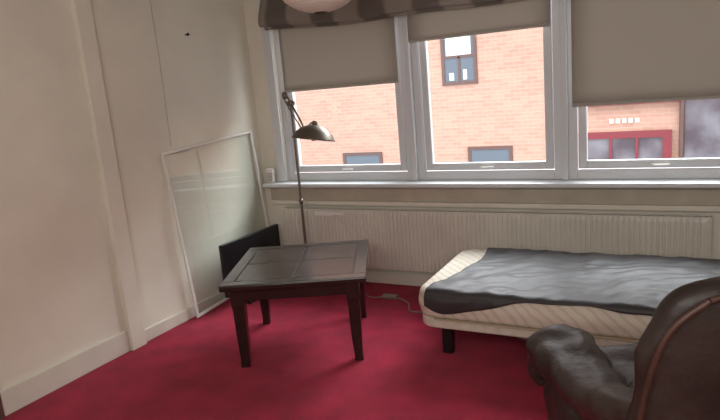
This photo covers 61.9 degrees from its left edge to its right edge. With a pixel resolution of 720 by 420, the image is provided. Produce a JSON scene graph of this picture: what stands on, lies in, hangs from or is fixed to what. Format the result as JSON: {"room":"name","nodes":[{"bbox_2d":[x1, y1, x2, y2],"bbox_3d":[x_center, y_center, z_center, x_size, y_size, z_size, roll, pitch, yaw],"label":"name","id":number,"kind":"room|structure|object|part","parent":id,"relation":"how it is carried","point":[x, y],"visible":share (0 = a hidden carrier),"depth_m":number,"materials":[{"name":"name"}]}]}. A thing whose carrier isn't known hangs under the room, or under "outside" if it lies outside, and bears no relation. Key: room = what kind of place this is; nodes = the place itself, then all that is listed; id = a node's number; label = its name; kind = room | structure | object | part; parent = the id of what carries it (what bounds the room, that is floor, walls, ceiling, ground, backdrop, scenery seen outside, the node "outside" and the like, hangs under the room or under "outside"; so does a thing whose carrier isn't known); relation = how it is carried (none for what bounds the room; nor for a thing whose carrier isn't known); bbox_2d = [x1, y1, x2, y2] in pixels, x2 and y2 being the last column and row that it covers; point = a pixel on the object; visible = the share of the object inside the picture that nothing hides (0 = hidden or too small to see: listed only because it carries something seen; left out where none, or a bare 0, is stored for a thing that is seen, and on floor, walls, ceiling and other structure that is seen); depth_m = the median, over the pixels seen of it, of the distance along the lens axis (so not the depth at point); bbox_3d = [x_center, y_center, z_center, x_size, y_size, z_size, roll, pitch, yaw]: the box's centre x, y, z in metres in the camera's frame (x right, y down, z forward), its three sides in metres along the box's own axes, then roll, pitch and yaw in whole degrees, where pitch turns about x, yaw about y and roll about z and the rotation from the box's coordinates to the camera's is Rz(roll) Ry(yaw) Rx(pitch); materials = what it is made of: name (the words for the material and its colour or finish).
{"room":"studio apartment","nodes":[
{"label":"studio apartment","id":0,"kind":"room"},
{"bbox_2d":[0,0,268,389],"bbox_3d":[-2.232,-0.060,2.889,0.120,2.550,6.000,1,13,28],"label":"wall","id":1,"kind":"structure","parent":0,"point":[60,297],"depth_m":3.93,"materials":[{"name":"paint"}]},
{"bbox_2d":[0,396,4,419],"bbox_3d":[-2.076,0.129,3.027,0.035,2.100,0.140,1,13,28],"label":"trim","id":2,"kind":"structure","parent":1,"relation":"attached to","point":[2,415],"depth_m":3.26,"materials":[{"name":"brown"}]},
{"bbox_2d":[0,330,129,416],"bbox_3d":[-1.765,0.972,3.662,0.022,0.150,0.880,1,13,28],"label":"baseboard","id":3,"kind":"structure","parent":1,"relation":"attached to","point":[14,397],"depth_m":3.60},
{"bbox_2d":[69,0,146,350],"bbox_3d":[-1.624,-0.308,3.852,0.045,2.550,0.125,1,13,28],"label":"trim","id":4,"kind":"structure","parent":1,"relation":"attached to","point":[81,10],"depth_m":3.84,"materials":[{"name":"paint"}]},
{"bbox_2d":[150,0,171,146],"bbox_3d":[-1.420,-1.046,4.247,0.006,1.200,0.016,1,13,28],"label":"cable","id":5,"kind":"object","parent":1,"relation":"attached to","point":[150,0],"visible":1,"depth_m":4.26,"materials":[{"name":"beige plastic"}]},
{"bbox_2d":[145,292,224,341],"bbox_3d":[-1.145,0.713,4.825,0.020,0.090,1.555,1,13,28],"label":"baseboard","id":6,"kind":"structure","parent":1,"relation":"attached to","point":[165,325],"depth_m":4.45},
{"bbox_2d":[2,282,546,419],"bbox_3d":[0.074,1.291,1.934,5.100,0.100,6.100,1,13,28],"label":"floor","id":7,"kind":"structure","parent":0,"point":[304,366],"depth_m":3.50,"materials":[{"name":"carpet"}]},
{"bbox_2d":[160,130,268,317],"bbox_3d":[-1.084,0.066,4.848,0.062,1.326,1.119,1,13,28],"label":"glass panel","id":8,"kind":"object","parent":7,"relation":"on","point":[163,154],"visible":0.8,"depth_m":4.51,"materials":[{"name":"white"}]},
{"bbox_2d":[218,224,280,303],"bbox_3d":[-0.872,0.450,4.924,0.180,0.520,0.720,1,13,29],"label":"television","id":9,"kind":"object","parent":7,"relation":"on","point":[232,252],"visible":0.39,"depth_m":4.77,"materials":[{"name":"black plastic"}]},
{"bbox_2d":[219,239,368,367],"bbox_3d":[-0.359,0.593,3.942,0.860,0.543,0.860,-4,11,3],"label":"coffee table","id":10,"kind":"object","parent":7,"relation":"on","point":[263,274],"visible":1,"depth_m":3.61,"materials":[{"name":"brown wood"}]},
{"bbox_3d":[-0.712,0.706,3.627,0.080,0.505,0.080,-4,11,3],"label":"leg","id":11,"kind":"part","parent":10,"relation":"part of","materials":[{"name":"brown wood"}]},
{"bbox_3d":[-0.688,0.572,4.281,0.080,0.505,0.080,-4,11,3],"label":"leg","id":12,"kind":"part","parent":10,"relation":"part of","materials":[{"name":"brown wood"}]},
{"bbox_3d":[-0.027,0.654,3.591,0.080,0.505,0.080,-4,11,3],"label":"leg","id":13,"kind":"part","parent":10,"relation":"part of","materials":[{"name":"brown wood"}]},
{"bbox_3d":[-0.003,0.520,4.245,0.080,0.505,0.080,-4,11,3],"label":"leg","id":14,"kind":"part","parent":10,"relation":"part of","materials":[{"name":"brown wood"}]},
{"bbox_2d":[282,92,334,243],"bbox_3d":[-0.390,-0.131,4.790,0.333,1.625,0.529,-15,15,-42],"label":"floor lamp","id":15,"kind":"object","parent":7,"relation":"on","point":[313,131],"visible":0.81,"depth_m":4.70,"materials":[{"name":"grey metal"}]},
{"bbox_3d":[-0.517,-0.741,4.737,0.188,0.286,0.028,4,14,37],"label":"arm","id":16,"kind":"part","parent":15,"relation":"part of","materials":[{"name":"grey metal"}]},
{"bbox_3d":[-0.504,-0.770,4.723,0.177,0.287,0.031,4,15,38],"label":"arm","id":17,"kind":"part","parent":15,"relation":"part of","materials":[{"name":"grey metal"}]},
{"bbox_3d":[-0.364,-0.585,4.628,0.339,0.154,0.335,1,13,28],"label":"lamp shade","id":18,"kind":"part","parent":15,"relation":"part of","materials":[{"name":"grey metal"}]},
{"bbox_2d":[365,293,422,312],"bbox_3d":[0.283,0.693,4.470,1.520,0.030,0.245,5,15,41],"label":"extension","id":19,"kind":"object","parent":7,"relation":"on","point":[385,295],"visible":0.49,"depth_m":4.60,"materials":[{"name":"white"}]},
{"bbox_2d":[419,248,719,353],"bbox_3d":[1.402,0.582,3.462,1.986,0.458,0.956,1,13,28],"label":"bed","id":20,"kind":"object","parent":7,"relation":"on","point":[513,292],"visible":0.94,"depth_m":3.35,"materials":[{"name":"fabric"}]},
{"bbox_3d":[0.532,0.757,3.611,0.060,0.203,0.060,1,13,28],"label":"leg","id":21,"kind":"part","parent":20,"relation":"part of","materials":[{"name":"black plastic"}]},
{"bbox_3d":[1.397,0.469,3.448,1.986,0.175,0.936,1,13,28],"label":"mattress","id":22,"kind":"part","parent":20,"relation":"part of","materials":[{"name":"grey fabric"}]},
{"bbox_2d":[525,276,719,419],"bbox_3d":[1.103,0.587,1.977,0.903,1.086,1.019,-5,11,0],"label":"leather armchair","id":23,"kind":"object","parent":7,"relation":"on","point":[672,372],"visible":1,"depth_m":1.50,"materials":[{"name":"brown leather"}]},
{"bbox_3d":[0.797,0.855,2.055,0.151,0.425,0.770,-5,11,0],"label":"arm","id":24,"kind":"part","parent":23,"relation":"part of","materials":[{"name":"brown leather"}]},
{"bbox_3d":[0.776,0.608,2.044,0.246,0.370,0.889,-5,11,0],"label":"arm","id":25,"kind":"part","parent":23,"relation":"part of","materials":[{"name":"brown leather"}]},
{"bbox_2d":[599,342,637,387],"bbox_3d":[1.115,0.646,2.081,0.555,0.288,0.725,-5,11,0],"label":"seat cushion","id":26,"kind":"object","parent":23,"relation":"on","point":[619,359],"depth_m":2.14,"materials":[{"name":"brown leather"}]},
{"bbox_2d":[243,0,719,274],"bbox_3d":[1.321,-0.635,4.213,4.900,2.550,0.200,1,13,28],"label":"wall","id":27,"kind":"structure","parent":0,"point":[254,34],"depth_m":5.10,"materials":[{"name":"paint"}]},
{"bbox_2d":[258,0,286,181],"bbox_3d":[-0.747,-1.073,5.082,0.085,1.690,0.020,1,13,28],"label":"trim","id":28,"kind":"structure","parent":27,"relation":"attached to","point":[266,34],"depth_m":5.11,"materials":[{"name":"white"}]},
{"bbox_2d":[273,16,412,180],"bbox_3d":[-0.142,-0.965,4.872,1.185,1.460,0.070,1,13,28],"label":"window","id":29,"kind":"structure","parent":27,"relation":"in","point":[364,175],"depth_m":4.90,"materials":[{"name":"white"}]},
{"bbox_2d":[278,17,397,91],"bbox_3d":[-0.204,-1.315,4.719,1.045,0.700,0.036,1,13,28],"label":"roller blind","id":30,"kind":"object","parent":29,"relation":"attached to","point":[364,53],"visible":0.69,"depth_m":4.73,"materials":[{"name":"beige fabric"}]},
{"bbox_3d":[-0.172,-0.987,4.793,1.045,0.024,0.012,1,13,28],"label":"rail","id":31,"kind":"part","parent":30,"relation":"part of","materials":[{"name":"beige fabric"}]},
{"bbox_3d":[-0.142,-0.970,4.871,1.059,1.324,0.046,1,13,28],"label":"sash","id":32,"kind":"part","parent":29,"relation":"part of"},
{"bbox_2d":[366,270,433,286],"bbox_3d":[1.383,0.586,4.356,4.880,0.100,0.020,1,13,28],"label":"baseboard","id":33,"kind":"structure","parent":27,"relation":"attached to","point":[409,279],"depth_m":4.91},
{"bbox_2d":[402,0,568,180],"bbox_3d":[0.891,-0.941,4.317,1.160,1.460,0.125,1,13,28],"label":"trim","id":34,"kind":"structure","parent":27,"relation":"attached to","point":[562,3],"depth_m":4.12,"materials":[{"name":"white"}]},
{"bbox_2d":[411,0,561,179],"bbox_3d":[0.894,-0.943,4.324,1.080,1.460,0.070,1,13,28],"label":"window","id":35,"kind":"structure","parent":27,"relation":"in","point":[424,174],"depth_m":4.37,"materials":[{"name":"white"}]},
{"bbox_2d":[258,0,520,29],"bbox_3d":[0.766,-1.557,4.034,3.550,0.385,0.132,1,13,28],"label":"valance","id":36,"kind":"object","parent":35,"relation":"attached to","point":[273,14],"visible":0.91,"depth_m":4.45,"materials":[{"name":"fabric"}]},
{"bbox_2d":[407,0,550,42],"bbox_3d":[0.789,-1.431,4.159,1.020,0.420,0.036,1,13,28],"label":"roller blind","id":37,"kind":"object","parent":35,"relation":"attached to","point":[523,14],"visible":0.8,"depth_m":4.18,"materials":[{"name":"beige fabric"}]},
{"bbox_3d":[0.809,-1.239,4.205,1.020,0.024,0.012,1,13,28],"label":"rail","id":38,"kind":"part","parent":37,"relation":"part of","materials":[{"name":"beige fabric"}]},
{"bbox_3d":[0.894,-0.948,4.323,0.954,1.324,0.046,1,13,28],"label":"sash","id":39,"kind":"part","parent":35,"relation":"part of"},
{"bbox_2d":[262,179,719,187],"bbox_3d":[0.892,-0.197,4.423,3.840,0.035,0.220,1,13,28],"label":"window sill","id":40,"kind":"structure","parent":27,"relation":"on","point":[548,183],"depth_m":4.24,"materials":[{"name":"white wood"}]},
{"bbox_2d":[266,168,275,182],"bbox_3d":[-0.780,-0.301,5.238,0.070,0.124,0.042,1,13,28],"label":"router","id":41,"kind":"object","parent":40,"relation":"on","point":[270,173],"visible":1,"depth_m":5.22,"materials":[{"name":"white plastic"}]},
{"bbox_2d":[270,188,719,205],"bbox_3d":[0.905,-0.118,4.430,3.820,0.125,0.030,1,13,28],"label":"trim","id":42,"kind":"structure","parent":27,"relation":"attached to","point":[628,196],"depth_m":4.29,"materials":[{"name":"beige paint"}]},
{"bbox_2d":[271,200,719,211],"bbox_3d":[0.907,-0.038,4.438,3.820,0.035,0.050,1,13,28],"label":"trim","id":43,"kind":"structure","parent":27,"relation":"attached to","point":[697,208],"depth_m":4.29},
{"bbox_2d":[281,207,711,272],"bbox_3d":[0.788,0.319,4.557,3.348,0.641,0.100,1,13,28],"label":"radiator","id":44,"kind":"object","parent":27,"relation":"attached to","point":[416,240],"visible":0.71,"depth_m":4.41,"materials":[{"name":"metal"}]},
{"bbox_2d":[567,0,719,178],"bbox_3d":[1.903,-0.921,3.787,1.125,1.460,0.074,1,13,28],"label":"window","id":45,"kind":"structure","parent":27,"relation":"in","point":[575,172],"depth_m":4.00,"materials":[{"name":"white"}]},
{"bbox_2d":[571,0,719,106],"bbox_3d":[1.854,-1.145,3.660,1.080,0.960,0.036,1,13,28],"label":"roller blind","id":46,"kind":"object","parent":45,"relation":"attached to","point":[624,51],"visible":1,"depth_m":3.75,"materials":[{"name":"beige fabric"}]},
{"bbox_3d":[1.897,-0.690,3.760,1.080,0.024,0.012,1,13,28],"label":"rail","id":47,"kind":"part","parent":46,"relation":"part of","materials":[{"name":"beige fabric"}]},
{"bbox_3d":[1.903,-0.926,3.788,0.999,1.324,0.046,1,13,28],"label":"sash","id":48,"kind":"part","parent":45,"relation":"part of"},
{"bbox_3d":[1.943,-0.293,3.889,0.100,0.020,0.016,1,13,28],"label":"handle","id":49,"kind":"part","parent":45,"relation":"part of","materials":[{"name":"silver metal"}]},
{"bbox_2d":[654,164,669,165],"bbox_3d":[1.945,-0.289,3.860,0.091,0.016,0.014,1,13,28],"label":"handle","id":50,"kind":"object","parent":45,"relation":"attached to","point":[655,164],"depth_m":3.85,"materials":[{"name":"white plastic"}]},
{"bbox_2d":[586,137,662,168],"bbox_3d":[5.033,-0.138,11.477,1.320,2.480,0.040,1,13,28],"label":"glass","id":51,"kind":"object","parent":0,"point":[649,147],"depth_m":11.23,"materials":[{"name":"grey glass"}]},
{"bbox_3d":[-0.149,-1.297,1.410,5.100,0.100,6.100,1,13,28],"label":"ceiling","id":52,"kind":"structure","parent":0,"visible":0},
{"bbox_2d":[283,0,350,13],"bbox_3d":[-0.224,-1.282,3.021,0.455,0.552,0.455,1,13,28],"label":"pendant lantern","id":53,"kind":"object","parent":52,"relation":"hanging from","point":[308,6],"visible":1,"depth_m":2.99,"materials":[{"name":"beige paper"}]},
{"label":"outside","id":54,"kind":"structure","parent":0,"visible":0},
{"bbox_3d":[3.207,2.510,8.862,32.000,0.150,8.000,1,13,28],"label":"ground","id":55,"kind":"structure","parent":54,"visible":0},
{"bbox_2d":[295,0,684,170],"bbox_3d":[4.562,-3.173,11.194,28.000,9.800,0.300,1,13,28],"label":"facade","id":56,"kind":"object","parent":55,"relation":"on","point":[506,106],"visible":0.02,"depth_m":12.43,"materials":[{"name":"brick"}]},
{"bbox_2d":[343,152,382,171],"bbox_3d":[0.104,-0.672,14.009,1.020,1.350,0.030,1,13,28],"label":"window","id":57,"kind":"structure","parent":56,"relation":"attached to","point":[358,153],"depth_m":13.89,"materials":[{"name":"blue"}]},
{"bbox_2d":[440,35,477,85],"bbox_3d":[2.033,-3.160,12.358,0.760,1.140,0.030,1,13,28],"label":"window","id":58,"kind":"structure","parent":56,"relation":"attached to","point":[474,55],"depth_m":12.40,"materials":[{"name":"brown"}]},
{"bbox_2d":[445,36,470,55],"bbox_3d":[2.006,-3.384,12.310,0.530,0.400,0.009,1,13,28],"label":"roller blind","id":59,"kind":"object","parent":58,"relation":"attached to","point":[457,45],"visible":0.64,"depth_m":12.31,"materials":[{"name":"white fabric"}]},
{"bbox_2d":[449,69,466,80],"bbox_3d":[2.035,-2.798,12.441,0.380,0.200,0.009,1,13,28],"label":"curtain items","id":60,"kind":"object","parent":58,"relation":"attached to","point":[451,75],"visible":1,"depth_m":12.40,"materials":[{"name":"white plastic"}]},
{"bbox_2d":[468,145,512,169],"bbox_3d":[2.752,-0.640,12.600,0.940,1.400,0.030,1,13,28],"label":"window","id":61,"kind":"structure","parent":56,"relation":"attached to","point":[510,148],"depth_m":12.48,"materials":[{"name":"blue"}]},
{"bbox_2d":[609,118,638,123],"bbox_3d":[4.926,-1.666,11.182,0.510,0.080,0.030,1,13,28],"label":"sign","id":62,"kind":"object","parent":56,"relation":"attached to","point":[623,119],"visible":1,"depth_m":11.18,"materials":[{"name":"white plastic"}]},
{"bbox_2d":[578,101,679,168],"bbox_3d":[5.035,-0.281,11.399,1.850,3.590,0.150,1,13,28],"label":"window frame","id":63,"kind":"structure","parent":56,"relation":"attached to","point":[666,134],"depth_m":11.06,"materials":[{"name":"red paint"}]},
{"bbox_2d":[684,99,719,157],"bbox_3d":[6.920,-0.169,10.477,2.250,3.820,0.050,1,13,28],"label":"window","id":64,"kind":"structure","parent":56,"relation":"attached to","point":[702,117],"depth_m":10.60,"materials":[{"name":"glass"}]},
{"bbox_2d":[678,101,684,157],"bbox_3d":[5.605,-3.099,10.387,0.080,9.800,0.080,1,13,28],"label":"drainpipe","id":65,"kind":"object","parent":55,"relation":"on","point":[682,103],"visible":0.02,"depth_m":10.70,"materials":[{"name":"brown"}]}
]}

